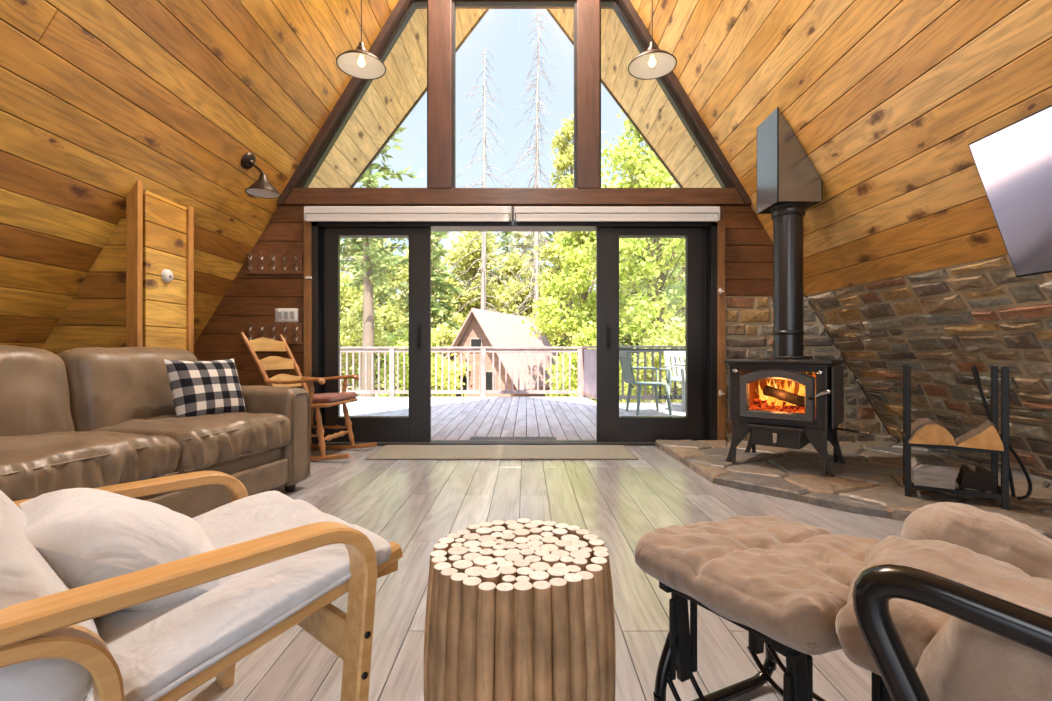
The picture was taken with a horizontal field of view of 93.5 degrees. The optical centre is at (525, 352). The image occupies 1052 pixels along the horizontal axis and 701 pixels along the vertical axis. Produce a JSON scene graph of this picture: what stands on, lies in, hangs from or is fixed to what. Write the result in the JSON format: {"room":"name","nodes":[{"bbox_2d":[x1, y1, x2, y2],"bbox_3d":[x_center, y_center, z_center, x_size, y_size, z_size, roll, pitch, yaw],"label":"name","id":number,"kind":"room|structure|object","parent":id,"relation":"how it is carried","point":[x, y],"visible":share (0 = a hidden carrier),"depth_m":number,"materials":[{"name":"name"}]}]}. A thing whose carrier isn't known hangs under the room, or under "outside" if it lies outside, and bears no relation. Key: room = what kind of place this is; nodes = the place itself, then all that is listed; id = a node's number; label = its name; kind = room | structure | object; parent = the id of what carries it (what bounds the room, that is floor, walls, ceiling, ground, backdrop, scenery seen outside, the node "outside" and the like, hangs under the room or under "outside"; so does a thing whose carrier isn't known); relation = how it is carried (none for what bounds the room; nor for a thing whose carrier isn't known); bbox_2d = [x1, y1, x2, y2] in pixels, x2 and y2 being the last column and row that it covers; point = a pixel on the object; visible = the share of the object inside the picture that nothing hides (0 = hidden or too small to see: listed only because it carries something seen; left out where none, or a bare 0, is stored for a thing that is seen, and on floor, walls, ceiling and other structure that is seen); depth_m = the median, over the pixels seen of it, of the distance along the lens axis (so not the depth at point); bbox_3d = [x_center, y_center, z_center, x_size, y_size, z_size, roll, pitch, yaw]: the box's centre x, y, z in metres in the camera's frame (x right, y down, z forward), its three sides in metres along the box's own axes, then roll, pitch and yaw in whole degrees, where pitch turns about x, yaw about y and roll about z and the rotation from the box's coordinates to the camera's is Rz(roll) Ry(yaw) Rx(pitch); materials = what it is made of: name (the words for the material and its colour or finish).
{"room":"cabin living room","nodes":[
{"label":"cabin living room","id":0,"kind":"room"},
{"bbox_2d":[42,190,186,354],"bbox_3d":[-3.027,-0.104,3.385,1.155,1.898,0.490,0,0,0],"label":"wall","id":1,"kind":"structure","parent":0,"point":[100,299],"depth_m":3.19,"materials":[{"name":"brown wood"}]},
{"bbox_2d":[126,180,142,346],"bbox_3d":[-2.469,-0.124,3.121,0.073,1.938,0.042,0,0,0],"label":"trim","id":2,"kind":"structure","parent":1,"relation":"attached to","point":[134,201],"depth_m":3.10,"materials":[{"name":"brown wood"}]},
{"bbox_2d":[161,269,172,282],"bbox_3d":[-2.432,-0.525,3.370,0.036,0.090,0.090,0,0,0],"label":"round wall fitting","id":3,"kind":"object","parent":1,"relation":"attached to","point":[167,275],"visible":1,"depth_m":3.35,"materials":[{"name":"grey plastic"}]},
{"bbox_2d":[181,206,193,353],"bbox_3d":[-2.469,-0.109,3.598,0.073,1.908,0.055,0,0,0],"label":"trim","id":4,"kind":"structure","parent":1,"relation":"attached to","point":[189,234],"depth_m":3.59,"materials":[{"name":"brown wood"}]},
{"bbox_2d":[0,0,398,352],"bbox_3d":[-1.882,-2.051,0.490,3.548,5.785,8.180,0,0,0],"label":"wall","id":5,"kind":"structure","parent":0,"point":[98,98],"depth_m":2.99,"materials":[{"name":"brown wood"}]},
{"bbox_2d":[241,152,280,198],"bbox_3d":[-2.060,-1.394,3.795,0.349,0.352,0.244,0,0,10],"label":"wall sconce","id":6,"kind":"object","parent":5,"relation":"attached to","point":[262,188],"visible":1,"depth_m":3.82,"materials":[{"name":"brown metal"}]},
{"bbox_2d":[336,0,385,79],"bbox_3d":[-1.180,-2.609,3.550,0.340,1.111,0.340,0,0,0],"label":"pendant lamp","id":7,"kind":"object","parent":5,"relation":"hanging from","point":[359,63],"visible":1,"depth_m":3.59,"materials":[{"name":"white metal"}]},
{"bbox_2d":[304,4,485,187],"bbox_3d":[-1.856,-2.094,5.519,3.497,5.700,1.598,0,0,0],"label":"roof overhang","id":8,"kind":"object","parent":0,"point":[388,98],"visible":0.27,"depth_m":5.20,"materials":[{"name":"brown wood"}]},
{"bbox_2d":[350,9,488,187],"bbox_3d":[-1.974,-2.048,5.588,4.058,5.969,0.117,0,0,-23],"label":"trim","id":9,"kind":"structure","parent":8,"relation":"attached to","point":[486,10],"depth_m":5.76,"materials":[{"name":"brown wood"}]},
{"bbox_2d":[194,206,804,388],"bbox_3d":[-0.105,-2.034,4.626,7.000,5.757,0.172,0,0,0],"label":"wall","id":10,"kind":"structure","parent":0,"point":[748,247],"depth_m":4.54,"materials":[{"name":"brown wood"}]},
{"bbox_2d":[245,251,303,274],"bbox_3d":[-2.295,-0.820,4.497,0.520,0.202,0.085,0,0,0],"label":"hook rail","id":11,"kind":"object","parent":10,"relation":"attached to","point":[260,263],"visible":1,"depth_m":4.52,"materials":[{"name":"wood"}]},
{"bbox_2d":[247,322,303,343],"bbox_3d":[-2.295,-0.180,4.497,0.520,0.202,0.085,0,0,0],"label":"hook rail","id":12,"kind":"object","parent":10,"relation":"attached to","point":[292,333],"visible":0.89,"depth_m":4.52,"materials":[{"name":"wood"}]},
{"bbox_2d":[275,308,297,321],"bbox_3d":[-2.189,-0.347,4.532,0.201,0.119,0.017,0,0,0],"label":"light switch","id":13,"kind":"object","parent":10,"relation":"attached to","point":[281,314],"visible":0.98,"depth_m":4.52,"materials":[{"name":"grey plastic"}]},
{"bbox_2d":[304,221,311,443],"bbox_3d":[-1.984,-0.185,4.517,0.082,2.060,0.076,0,0,0],"label":"trim","id":14,"kind":"structure","parent":10,"relation":"attached to","point":[307,226],"depth_m":4.50,"materials":[{"name":"brown wood"}]},
{"bbox_2d":[277,0,412,205],"bbox_3d":[-1.185,-3.105,4.535,2.140,3.513,0.110,0,0,0],"label":"trim","id":15,"kind":"structure","parent":10,"relation":"attached to","point":[401,8],"depth_m":4.48,"materials":[{"name":"brown wood"}]},
{"bbox_2d":[300,0,427,187],"bbox_3d":[-1.492,-2.377,4.595,1.204,1.755,0.070,0,0,0],"label":"window","id":16,"kind":"structure","parent":10,"relation":"in","point":[416,3],"depth_m":4.57,"materials":[{"name":"brown metal"}]},
{"bbox_2d":[323,230,408,436],"bbox_3d":[-1.435,-0.166,4.655,0.930,1.978,0.045,0,0,0],"label":"door","id":17,"kind":"structure","parent":10,"relation":"in","point":[323,230],"depth_m":4.63,"materials":[{"name":"brown metal"}]},
{"bbox_2d":[325,228,430,441],"bbox_3d":[-1.373,-0.166,4.566,0.975,1.978,0.104,0,0,0],"label":"door","id":18,"kind":"structure","parent":10,"relation":"in","point":[416,427],"depth_m":4.57,"materials":[{"name":"brown metal"}]},
{"bbox_2d":[304,206,511,222],"bbox_3d":[-1.056,-1.244,4.460,1.857,0.136,0.081,0,0,0],"label":"roller blind","id":19,"kind":"object","parent":10,"relation":"attached to","point":[311,213],"visible":1,"depth_m":4.42,"materials":[{"name":"grey"}]},
{"bbox_2d":[428,0,451,187],"bbox_3d":[-0.785,-2.556,4.580,0.210,2.111,0.170,0,0,0],"label":"post","id":20,"kind":"object","parent":10,"relation":"attached to","point":[439,11],"visible":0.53,"depth_m":4.50,"materials":[{"name":"brown wood"}]},
{"bbox_2d":[311,220,717,445],"bbox_3d":[-0.105,-0.179,4.610,3.710,2.071,0.200,0,0,0],"label":"door frame","id":21,"kind":"structure","parent":10,"relation":"attached to","point":[317,228],"depth_m":4.51,"materials":[{"name":"brown metal"}]},
{"bbox_2d":[277,188,751,205],"bbox_3d":[-0.105,-1.427,4.600,4.322,0.145,0.200,0,0,0],"label":"beam","id":22,"kind":"structure","parent":10,"relation":"attached to","point":[298,196],"depth_m":4.50,"materials":[{"name":"brown wood"}]},
{"bbox_2d":[452,0,576,187],"bbox_3d":[-0.106,-2.377,4.595,1.148,1.755,0.070,0,0,0],"label":"window","id":23,"kind":"structure","parent":10,"relation":"in","point":[455,3],"depth_m":4.56,"materials":[{"name":"brown metal"}]},
{"bbox_2d":[412,0,616,8],"bbox_3d":[-0.105,-3.300,4.610,1.920,0.100,0.140,0,0,0],"label":"beam","id":24,"kind":"structure","parent":10,"relation":"attached to","point":[412,0],"depth_m":4.66,"materials":[{"name":"brown wood"}]},
{"bbox_2d":[577,0,599,187],"bbox_3d":[0.569,-2.564,4.580,0.202,2.128,0.170,0,0,0],"label":"post","id":25,"kind":"object","parent":10,"relation":"attached to","point":[588,11],"visible":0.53,"depth_m":4.50,"materials":[{"name":"brown wood"}]},
{"bbox_2d":[546,9,682,187],"bbox_3d":[1.764,-2.048,5.588,4.058,5.969,0.117,0,0,23],"label":"trim","id":26,"kind":"structure","parent":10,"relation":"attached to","point":[548,10],"depth_m":5.77,"materials":[{"name":"brown wood"}]},
{"bbox_2d":[514,207,719,222],"bbox_3d":[0.814,-1.243,4.460,1.843,0.134,0.081,0,0,0],"label":"roller blind","id":27,"kind":"object","parent":10,"relation":"attached to","point":[521,214],"visible":1,"depth_m":4.42,"materials":[{"name":"grey"}]},
{"bbox_2d":[596,228,701,441],"bbox_3d":[1.143,-0.166,4.566,0.975,1.978,0.104,0,0,0],"label":"door","id":28,"kind":"structure","parent":10,"relation":"in","point":[610,427],"depth_m":4.57,"materials":[{"name":"brown metal"}]},
{"bbox_2d":[619,230,705,439],"bbox_3d":[1.215,-0.166,4.655,0.950,1.978,0.045,0,0,0],"label":"door frame","id":29,"kind":"structure","parent":10,"relation":"in","point":[703,231],"depth_m":4.63,"materials":[{"name":"brown metal"}]},
{"bbox_2d":[600,0,728,187],"bbox_3d":[1.277,-2.377,4.595,1.214,1.755,0.070,0,0,0],"label":"window","id":30,"kind":"structure","parent":10,"relation":"in","point":[603,3],"depth_m":4.57,"materials":[{"name":"brown metal"}]},
{"bbox_2d":[617,0,751,205],"bbox_3d":[0.975,-3.105,4.535,2.140,3.513,0.110,0,0,0],"label":"trim","id":31,"kind":"structure","parent":10,"relation":"attached to","point":[626,6],"depth_m":4.48,"materials":[{"name":"brown wood"}]},
{"bbox_2d":[718,220,724,439],"bbox_3d":[1.779,-0.185,4.517,0.072,2.060,0.076,0,0,0],"label":"trim","id":32,"kind":"structure","parent":10,"relation":"attached to","point":[721,224],"depth_m":4.50,"materials":[{"name":"brown wood"}]},
{"bbox_2d":[340,397,684,439],"bbox_3d":[-1.378,0.945,7.335,13.244,0.140,5.229,0,0,0],"label":"deck","id":33,"kind":"object","parent":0,"point":[452,418],"visible":0.2,"depth_m":7.16,"materials":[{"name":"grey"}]},
{"bbox_2d":[340,347,581,396],"bbox_3d":[-3.240,0.375,9.840,8.720,1.000,0.100,0,0,0],"label":"deck railing","id":34,"kind":"object","parent":33,"relation":"on","point":[391,350],"visible":0.47,"depth_m":9.82,"materials":[{"name":"paint"}]},
{"bbox_2d":[469,436,555,439],"bbox_3d":[-0.130,0.860,4.940,0.860,0.024,0.220,0,0,0],"label":"door mat","id":35,"kind":"object","parent":33,"relation":"on","point":[472,437],"visible":0.65,"depth_m":4.93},
{"bbox_2d":[581,346,595,398],"bbox_3d":[1.220,0.372,9.250,0.100,1.005,1.250,0,0,-7],"label":"panel","id":36,"kind":"object","parent":33,"relation":"on","point":[588,355],"visible":0.59,"depth_m":9.32,"materials":[{"name":"paint"}]},
{"bbox_2d":[619,351,671,415],"bbox_3d":[1.712,0.423,7.214,0.656,0.910,0.587,0,0,-5],"label":"garden chair","id":37,"kind":"object","parent":33,"relation":"on","point":[627,369],"visible":0.96,"depth_m":7.08,"materials":[{"name":"grey"}]},
{"bbox_2d":[619,346,684,398],"bbox_3d":[3.200,0.375,8.660,3.800,1.000,0.100,0,0,0],"label":"deck railing","id":38,"kind":"object","parent":33,"relation":"on","point":[629,349],"visible":0.09,"depth_m":8.64,"materials":[{"name":"grey"}]},
{"bbox_2d":[664,351,684,409],"bbox_3d":[2.602,0.423,8.016,0.587,0.910,0.656,0,0,-15],"label":"garden chair","id":39,"kind":"object","parent":33,"relation":"on","point":[667,354],"visible":0.48,"depth_m":8.21,"materials":[{"name":"grey"}]},
{"bbox_2d":[177,446,903,700],"bbox_3d":[-0.105,0.884,0.540,7.400,0.078,8.320,0,0,0],"label":"floor","id":40,"kind":"structure","parent":0,"point":[411,504],"depth_m":2.36,"materials":[{"name":"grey wood"}]},
{"bbox_2d":[0,345,309,517],"bbox_3d":[-1.959,0.405,2.297,0.934,0.881,1.865,0,0,12],"label":"leather sofa","id":41,"kind":"object","parent":40,"relation":"on","point":[87,417],"visible":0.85,"depth_m":2.34,"materials":[{"name":"brown leather"}]},
{"bbox_2d":[0,345,74,435],"bbox_3d":[-2.266,0.218,1.989,0.329,0.507,0.735,0,0,12],"label":"cushion","id":42,"kind":"object","parent":41,"relation":"on","point":[37,386],"depth_m":2.14,"materials":[{"name":"beige leather"}]},
{"bbox_2d":[0,431,180,500],"bbox_3d":[-1.922,0.440,1.916,0.695,0.226,0.734,0,0,12],"label":"seat cushion","id":43,"kind":"object","parent":41,"relation":"on","point":[33,464],"depth_m":1.87,"materials":[{"name":"beige leather"}]},
{"bbox_2d":[57,347,197,430],"bbox_3d":[-2.114,0.218,2.703,0.330,0.506,0.735,0,0,12],"label":"cushion","id":44,"kind":"object","parent":41,"relation":"on","point":[109,387],"depth_m":2.48,"materials":[{"name":"beige leather"}]},
{"bbox_2d":[91,412,290,473],"bbox_3d":[-1.765,0.439,2.630,0.693,0.227,0.734,0,0,12],"label":"seat cushion","id":45,"kind":"object","parent":41,"relation":"on","point":[209,442],"depth_m":2.47,"materials":[{"name":"beige leather"}]},
{"bbox_2d":[164,359,245,417],"bbox_3d":[-1.775,0.210,2.765,0.189,0.354,0.410,0,0,20],"label":"checked pillow","id":46,"kind":"object","parent":41,"relation":"on","point":[198,388],"visible":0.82,"depth_m":2.68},
{"bbox_2d":[0,471,402,700],"bbox_3d":[-0.761,0.330,0.826,0.651,1.032,0.956,0,0,40],"label":"armchair","id":47,"kind":"object","parent":40,"relation":"on","point":[285,560],"visible":0.87,"depth_m":0.77,"materials":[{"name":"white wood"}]},
{"bbox_2d":[0,490,98,700],"bbox_3d":[-0.897,0.152,0.669,0.560,0.674,0.451,0,0,40],"label":"cushion","id":48,"kind":"object","parent":47,"relation":"on","point":[27,580],"depth_m":0.62,"materials":[{"name":"white fabric"}]},
{"bbox_2d":[19,488,228,611],"bbox_3d":[-0.728,0.359,0.895,0.281,0.237,0.322,0,0,-43],"label":"throw pillow","id":49,"kind":"object","parent":47,"relation":"on","point":[87,536],"visible":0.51,"depth_m":0.80,"materials":[{"name":"fabric"}]},
{"bbox_2d":[240,332,376,460],"bbox_3d":[-1.795,0.337,4.107,0.945,1.006,0.626,0,0,8],"label":"rocking chair","id":50,"kind":"object","parent":40,"relation":"on","point":[259,344],"visible":0.81,"depth_m":4.14,"materials":[{"name":"brown wood"}]},
{"bbox_2d":[313,392,356,402],"bbox_3d":[-1.715,0.376,4.096,0.460,0.089,0.460,0,0,8],"label":"pad","id":51,"kind":"object","parent":50,"relation":"on","point":[322,397],"visible":0.57,"depth_m":3.97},
{"bbox_2d":[365,445,637,459],"bbox_3d":[-0.190,0.836,4.195,2.160,0.016,0.580,0,0,0],"label":"floor mat","id":52,"kind":"object","parent":40,"relation":"on","point":[387,452],"visible":1,"depth_m":4.13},
{"bbox_2d":[423,518,615,700],"bbox_3d":[-0.012,0.619,1.000,0.380,0.453,0.380,0,0,5],"label":"table","id":53,"kind":"object","parent":40,"relation":"on","point":[522,609],"visible":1,"depth_m":0.86,"materials":[{"name":"brown wood"}]},
{"bbox_2d":[634,515,891,700],"bbox_3d":[0.530,0.609,1.050,0.444,0.460,0.488,0,0,-25],"label":"ottoman","id":54,"kind":"object","parent":40,"relation":"on","point":[784,582],"visible":0.7,"depth_m":0.96,"materials":[{"name":"beige fabric"}]},
{"bbox_2d":[655,440,1051,538],"bbox_3d":[2.248,0.810,3.155,2.152,0.069,2.679,0,0,0],"label":"hearth","id":55,"kind":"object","parent":40,"relation":"on","point":[870,482],"depth_m":3.11,"materials":[{"name":"stone"}]},
{"bbox_2d":[724,356,871,476],"bbox_3d":[1.909,0.406,3.471,0.865,0.767,0.656,0,0,40],"label":"wood stove","id":56,"kind":"object","parent":55,"relation":"on","point":[821,381],"visible":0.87,"depth_m":3.35,"materials":[{"name":"black metal"}]},
{"bbox_2d":[763,385,804,407],"bbox_3d":[1.823,0.304,3.455,0.077,0.137,0.339,0,0,-28],"label":"log","id":57,"kind":"object","parent":56,"relation":"in","point":[779,394],"visible":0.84,"depth_m":3.44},
{"bbox_2d":[768,405,804,412],"bbox_3d":[1.842,0.400,3.439,0.082,0.083,0.303,0,0,-40],"label":"embers","id":58,"kind":"object","parent":56,"relation":"in","point":[799,408],"visible":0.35,"depth_m":3.42},
{"bbox_2d":[771,206,805,358],"bbox_3d":[1.960,-0.555,3.700,0.228,1.200,0.228,0,0,26],"label":"pipe","id":59,"kind":"object","parent":56,"relation":"on","point":[788,222],"visible":0.79,"depth_m":3.62,"materials":[{"name":"black"}]},
{"bbox_2d":[903,365,1008,509],"bbox_3d":[2.353,0.430,2.739,0.418,0.720,0.337,0,0,36],"label":"rack","id":60,"kind":"object","parent":55,"relation":"on","point":[1002,492],"visible":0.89,"depth_m":2.67,"materials":[{"name":"black metal"}]},
{"bbox_2d":[903,418,955,445],"bbox_3d":[2.244,0.434,2.762,0.200,0.117,0.302,0,0,32],"label":"log","id":61,"kind":"object","parent":60,"relation":"on","point":[923,430],"visible":0.88,"depth_m":2.65,"materials":[{"name":"brown wood"}]},
{"bbox_2d":[911,456,955,489],"bbox_3d":[2.259,0.660,2.764,0.181,0.118,0.304,0,0,33],"label":"log","id":62,"kind":"object","parent":60,"relation":"on","point":[928,471],"visible":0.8,"depth_m":2.65,"materials":[{"name":"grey wood"}]},
{"bbox_2d":[957,463,996,491],"bbox_3d":[2.459,0.675,2.704,0.150,0.087,0.302,0,0,39],"label":"log","id":63,"kind":"object","parent":60,"relation":"on","point":[970,476],"visible":1,"depth_m":2.61,"materials":[{"name":"brown wood"}]},
{"bbox_2d":[955,420,1003,450],"bbox_3d":[2.411,0.427,2.639,0.188,0.129,0.304,0,0,41],"label":"log","id":64,"kind":"object","parent":60,"relation":"on","point":[985,436],"visible":0.93,"depth_m":2.52,"materials":[{"name":"brown wood"}]},
{"bbox_2d":[971,365,1031,499],"bbox_3d":[2.575,0.428,2.678,0.256,0.719,0.037,0,0,23],"label":"fireplace tools","id":65,"kind":"object","parent":55,"relation":"on","point":[975,373],"visible":0.84,"depth_m":2.65,"materials":[{"name":"black metal"}]},
{"bbox_2d":[835,502,1051,700],"bbox_3d":[0.887,0.299,0.604,0.860,1.086,0.615,0,0,41],"label":"glider chair","id":66,"kind":"object","parent":40,"relation":"on","point":[956,606],"visible":1,"depth_m":0.60,"materials":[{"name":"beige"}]},
{"bbox_2d":[549,5,728,187],"bbox_3d":[1.646,-2.094,5.519,3.497,5.700,1.598,0,0,0],"label":"roof overhang","id":67,"kind":"object","parent":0,"point":[645,102],"visible":0.24,"depth_m":5.23,"materials":[{"name":"brown wood"}]},
{"bbox_2d":[725,296,891,441],"bbox_3d":[2.612,0.162,4.563,1.565,1.367,0.094,0,0,0],"label":"stone wall","id":68,"kind":"structure","parent":0,"point":[748,319],"depth_m":4.54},
{"bbox_2d":[630,0,1051,295],"bbox_3d":[1.256,-2.735,0.490,2.717,4.418,8.180,0,0,0],"label":"wall","id":69,"kind":"structure","parent":0,"point":[886,100],"depth_m":2.98,"materials":[{"name":"brown wood"}]},
{"bbox_2d":[628,0,676,79],"bbox_3d":[0.905,-2.662,3.550,0.340,1.218,0.340,0,0,0],"label":"pendant lamp","id":70,"kind":"object","parent":69,"relation":"hanging from","point":[654,63],"visible":1,"depth_m":3.59,"materials":[{"name":"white metal"}]},
{"bbox_2d":[757,107,821,213],"bbox_3d":[1.960,-1.412,3.700,0.320,0.694,0.320,0,0,0],"label":"box","id":71,"kind":"object","parent":69,"relation":"attached to","point":[786,176],"visible":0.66,"depth_m":3.54,"materials":[{"name":"black metal"}]},
{"bbox_2d":[968,105,1051,277],"bbox_3d":[2.334,-0.708,1.830,0.298,0.670,1.240,0,0,0],"label":"television","id":72,"kind":"object","parent":69,"relation":"attached to","point":[1013,162],"visible":1,"depth_m":2.29,"materials":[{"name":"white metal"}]},
{"bbox_2d":[805,296,890,434],"bbox_3d":[1.829,-2.029,1.260,3.819,6.167,10.320,0,0,0],"label":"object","id":73,"kind":"structure","parent":0,"point":[805,296],"depth_m":4.70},
{"bbox_2d":[807,254,1051,479],"bbox_3d":[3.005,0.141,0.470,0.900,1.400,8.140,0,0,0],"label":"stone wall","id":74,"kind":"structure","parent":0,"point":[941,323],"depth_m":3.31,"materials":[{"name":"stone"}]},
{"label":"outside","id":75,"kind":"structure","parent":0,"visible":0},
{"bbox_2d":[342,379,680,402],"bbox_3d":[0.000,1.781,30.000,120.000,1.286,100.000,0,0,0],"label":"ground","id":76,"kind":"structure","parent":75,"point":[376,388],"depth_m":29.14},
{"bbox_2d":[340,238,361,366],"bbox_3d":[-12.500,-4.304,35.826,5.898,13.082,4.549,0,0,24],"label":"conifer","id":77,"kind":"object","parent":76,"relation":"on","point":[349,240],"visible":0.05,"depth_m":35.62,"materials":[{"name":"green plant"}]},
{"bbox_2d":[340,268,393,389],"bbox_3d":[-7.710,-0.555,19.805,5.183,6.148,5.501,0,0,17],"label":"broadleaf tree","id":78,"kind":"object","parent":76,"relation":"on","point":[349,325],"visible":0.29,"depth_m":19.58,"materials":[{"name":"green plant"}]},
{"bbox_2d":[345,240,398,382],"bbox_3d":[-9.492,-2.486,30.296,5.084,9.574,6.192,0,0,-20],"label":"conifer","id":79,"kind":"object","parent":76,"relation":"on","point":[380,297],"visible":0.13,"depth_m":29.92,"materials":[{"name":"green plant"}]},
{"bbox_2d":[340,238,408,383],"bbox_3d":[-10.214,-2.801,32.792,7.112,10.208,6.542,0,0,-31],"label":"broadleaf tree","id":80,"kind":"object","parent":76,"relation":"on","point":[389,242],"visible":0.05,"depth_m":33.09,"materials":[{"name":"green plant"}]},
{"bbox_2d":[340,127,431,396],"bbox_3d":[-4.841,-3.179,15.814,5.242,10.602,3.860,0,0,43],"label":"pine tree","id":81,"kind":"object","parent":76,"relation":"on","point":[372,256],"visible":0.37,"depth_m":15.84,"materials":[{"name":"green plant"}]},
{"bbox_2d":[376,232,463,395],"bbox_3d":[-4.872,-2.128,26.648,5.829,9.070,4.750,0,0,-3],"label":"conifer","id":82,"kind":"object","parent":76,"relation":"on","point":[437,279],"visible":0.29,"depth_m":25.98,"materials":[{"name":"green plant"}]},
{"bbox_2d":[374,249,467,387],"bbox_3d":[-6.400,-1.977,29.399,7.017,9.055,5.875,0,0,41],"label":"broadleaf tree","id":83,"kind":"object","parent":76,"relation":"on","point":[393,315],"visible":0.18,"depth_m":28.21,"materials":[{"name":"green plant"}]},
{"bbox_2d":[375,329,466,396],"bbox_3d":[-3.943,0.605,17.869,3.389,3.309,3.792,0,0,12],"label":"broadleaf tree","id":84,"kind":"object","parent":76,"relation":"on","point":[400,342],"visible":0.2,"depth_m":17.52,"materials":[{"name":"green plant"}]},
{"bbox_2d":[396,232,464,319],"bbox_3d":[-6.151,-4.045,33.023,6.283,12.693,4.832,0,0,-5],"label":"conifer","id":85,"kind":"object","parent":76,"relation":"on","point":[437,238],"visible":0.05,"depth_m":32.86,"materials":[{"name":"green plant"}]},
{"bbox_2d":[400,318,471,396],"bbox_3d":[-3.807,0.473,22.596,4.380,4.163,4.330,0,0,0],"label":"broadleaf tree","id":86,"kind":"object","parent":76,"relation":"on","point":[438,331],"visible":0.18,"depth_m":22.15,"materials":[{"name":"green plant"}]},
{"bbox_2d":[447,232,508,346],"bbox_3d":[-2.655,-4.269,34.105,5.004,13.157,6.178,0,0,26],"label":"conifer","id":87,"kind":"object","parent":76,"relation":"on","point":[491,235],"visible":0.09,"depth_m":33.72,"materials":[{"name":"green plant"}]},
{"bbox_2d":[432,232,524,353],"bbox_3d":[-3.014,-2.971,31.270,6.650,11.349,5.826,0,0,10],"label":"broadleaf tree","id":88,"kind":"object","parent":76,"relation":"on","point":[464,265],"visible":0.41,"depth_m":30.49,"materials":[{"name":"green plant"}]},
{"bbox_2d":[439,49,532,315],"bbox_3d":[-2.276,-7.393,28.078,5.361,19.602,5.351,0,0,22],"label":"dead tree","id":89,"kind":"object","parent":76,"relation":"on","point":[483,302],"visible":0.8,"depth_m":27.92,"materials":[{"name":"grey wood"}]},
{"bbox_2d":[437,308,564,396],"bbox_3d":[-0.900,0.174,24.000,4.400,4.150,6.800,0,0,24],"label":"cabin","id":90,"kind":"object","parent":76,"relation":"on","point":[481,328],"visible":0.46,"depth_m":21.44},
{"bbox_2d":[489,232,519,306],"bbox_3d":[-1.857,-4.496,41.875,5.306,13.314,6.249,0,0,5],"label":"conifer","id":91,"kind":"object","parent":76,"relation":"on","point":[507,234],"visible":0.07,"depth_m":41.84,"materials":[{"name":"green plant"}]},
{"bbox_2d":[497,232,542,313],"bbox_3d":[-0.181,-3.524,36.046,5.182,11.243,5.472,0,0,-29],"label":"conifer","id":92,"kind":"object","parent":76,"relation":"on","point":[518,235],"visible":0.1,"depth_m":35.86,"materials":[{"name":"green plant"}]},
{"bbox_2d":[479,242,564,346],"bbox_3d":[-0.088,-1.954,33.262,6.515,10.205,6.746,0,0,0],"label":"broadleaf tree","id":93,"kind":"object","parent":76,"relation":"on","point":[520,264],"visible":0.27,"depth_m":31.98,"materials":[{"name":"green plant"}]},
{"bbox_2d":[500,11,561,334],"bbox_3d":[0.720,-9.127,29.896,5.479,23.202,6.647,0,0,12],"label":"dead tree","id":94,"kind":"object","parent":76,"relation":"on","point":[536,265],"visible":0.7,"depth_m":29.93,"materials":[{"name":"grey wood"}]},
{"bbox_2d":[518,232,550,312],"bbox_3d":[0.997,-3.977,40.038,5.636,12.298,5.196,0,0,-6],"label":"conifer","id":95,"kind":"object","parent":76,"relation":"on","point":[541,243],"visible":0.03,"depth_m":39.78,"materials":[{"name":"green plant"}]},
{"bbox_2d":[532,232,576,359],"bbox_3d":[2.494,-4.351,34.013,5.288,13.001,5.889,0,0,5],"label":"conifer","id":96,"kind":"object","parent":76,"relation":"on","point":[549,237],"visible":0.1,"depth_m":33.89,"materials":[{"name":"green plant"}]},
{"bbox_2d":[533,114,606,374],"bbox_3d":[2.140,-4.554,23.741,3.892,13.786,3.620,0,0,15],"label":"broadleaf tree","id":97,"kind":"object","parent":76,"relation":"on","point":[566,159],"visible":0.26,"depth_m":23.87,"materials":[{"name":"green plant"}]},
{"bbox_2d":[522,232,630,373],"bbox_3d":[2.233,-2.319,20.727,4.785,9.123,4.554,0,0,-4],"label":"broadleaf tree","id":98,"kind":"object","parent":76,"relation":"on","point":[575,282],"visible":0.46,"depth_m":19.67,"materials":[{"name":"green plant"}]},
{"bbox_2d":[545,316,643,402],"bbox_3d":[2.060,0.582,15.990,2.958,3.812,3.704,0,0,-8],"label":"broadleaf tree","id":99,"kind":"object","parent":76,"relation":"on","point":[581,340],"visible":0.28,"depth_m":15.80,"materials":[{"name":"green plant"}]},
{"bbox_2d":[584,180,634,355],"bbox_3d":[5.063,-4.061,30.096,5.000,12.706,5.464,0,0,44],"label":"conifer","id":100,"kind":"object","parent":76,"relation":"on","point":[624,260],"visible":0.02,"depth_m":29.65,"materials":[{"name":"green plant"}]},
{"bbox_2d":[574,110,684,399],"bbox_3d":[4.345,-3.688,17.171,5.217,11.550,5.213,0,0,-9],"label":"broadleaf tree","id":101,"kind":"object","parent":76,"relation":"on","point":[649,173],"visible":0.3,"depth_m":16.24,"materials":[{"name":"green plant"}]},
{"bbox_2d":[619,239,680,354],"bbox_3d":[7.322,-2.609,30.769,7.410,10.216,6.570,0,0,0],"label":"broadleaf tree","id":102,"kind":"object","parent":76,"relation":"on","point":[620,286],"visible":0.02,"depth_m":29.85,"materials":[{"name":"green plant"}]},
{"bbox_2d":[619,316,684,402],"bbox_3d":[4.735,0.742,13.445,3.914,3.764,3.880,0,0,-18],"label":"broadleaf tree","id":103,"kind":"object","parent":76,"relation":"on","point":[679,339],"visible":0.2,"depth_m":13.43,"materials":[{"name":"green plant"}]},
{"bbox_2d":[619,238,684,394],"bbox_3d":[5.974,-3.026,24.007,5.131,10.642,6.359,0,0,-12],"label":"conifer","id":104,"kind":"object","parent":76,"relation":"on","point":[645,289],"visible":0.06,"depth_m":23.95,"materials":[{"name":"green plant"}]},
{"bbox_2d":[635,180,684,394],"bbox_3d":[8.943,-3.665,26.983,5.345,12.324,5.594,0,0,-20],"label":"conifer","id":105,"kind":"object","parent":76,"relation":"on","point":[677,186],"visible":0.04,"depth_m":26.88,"materials":[{"name":"green plant"}]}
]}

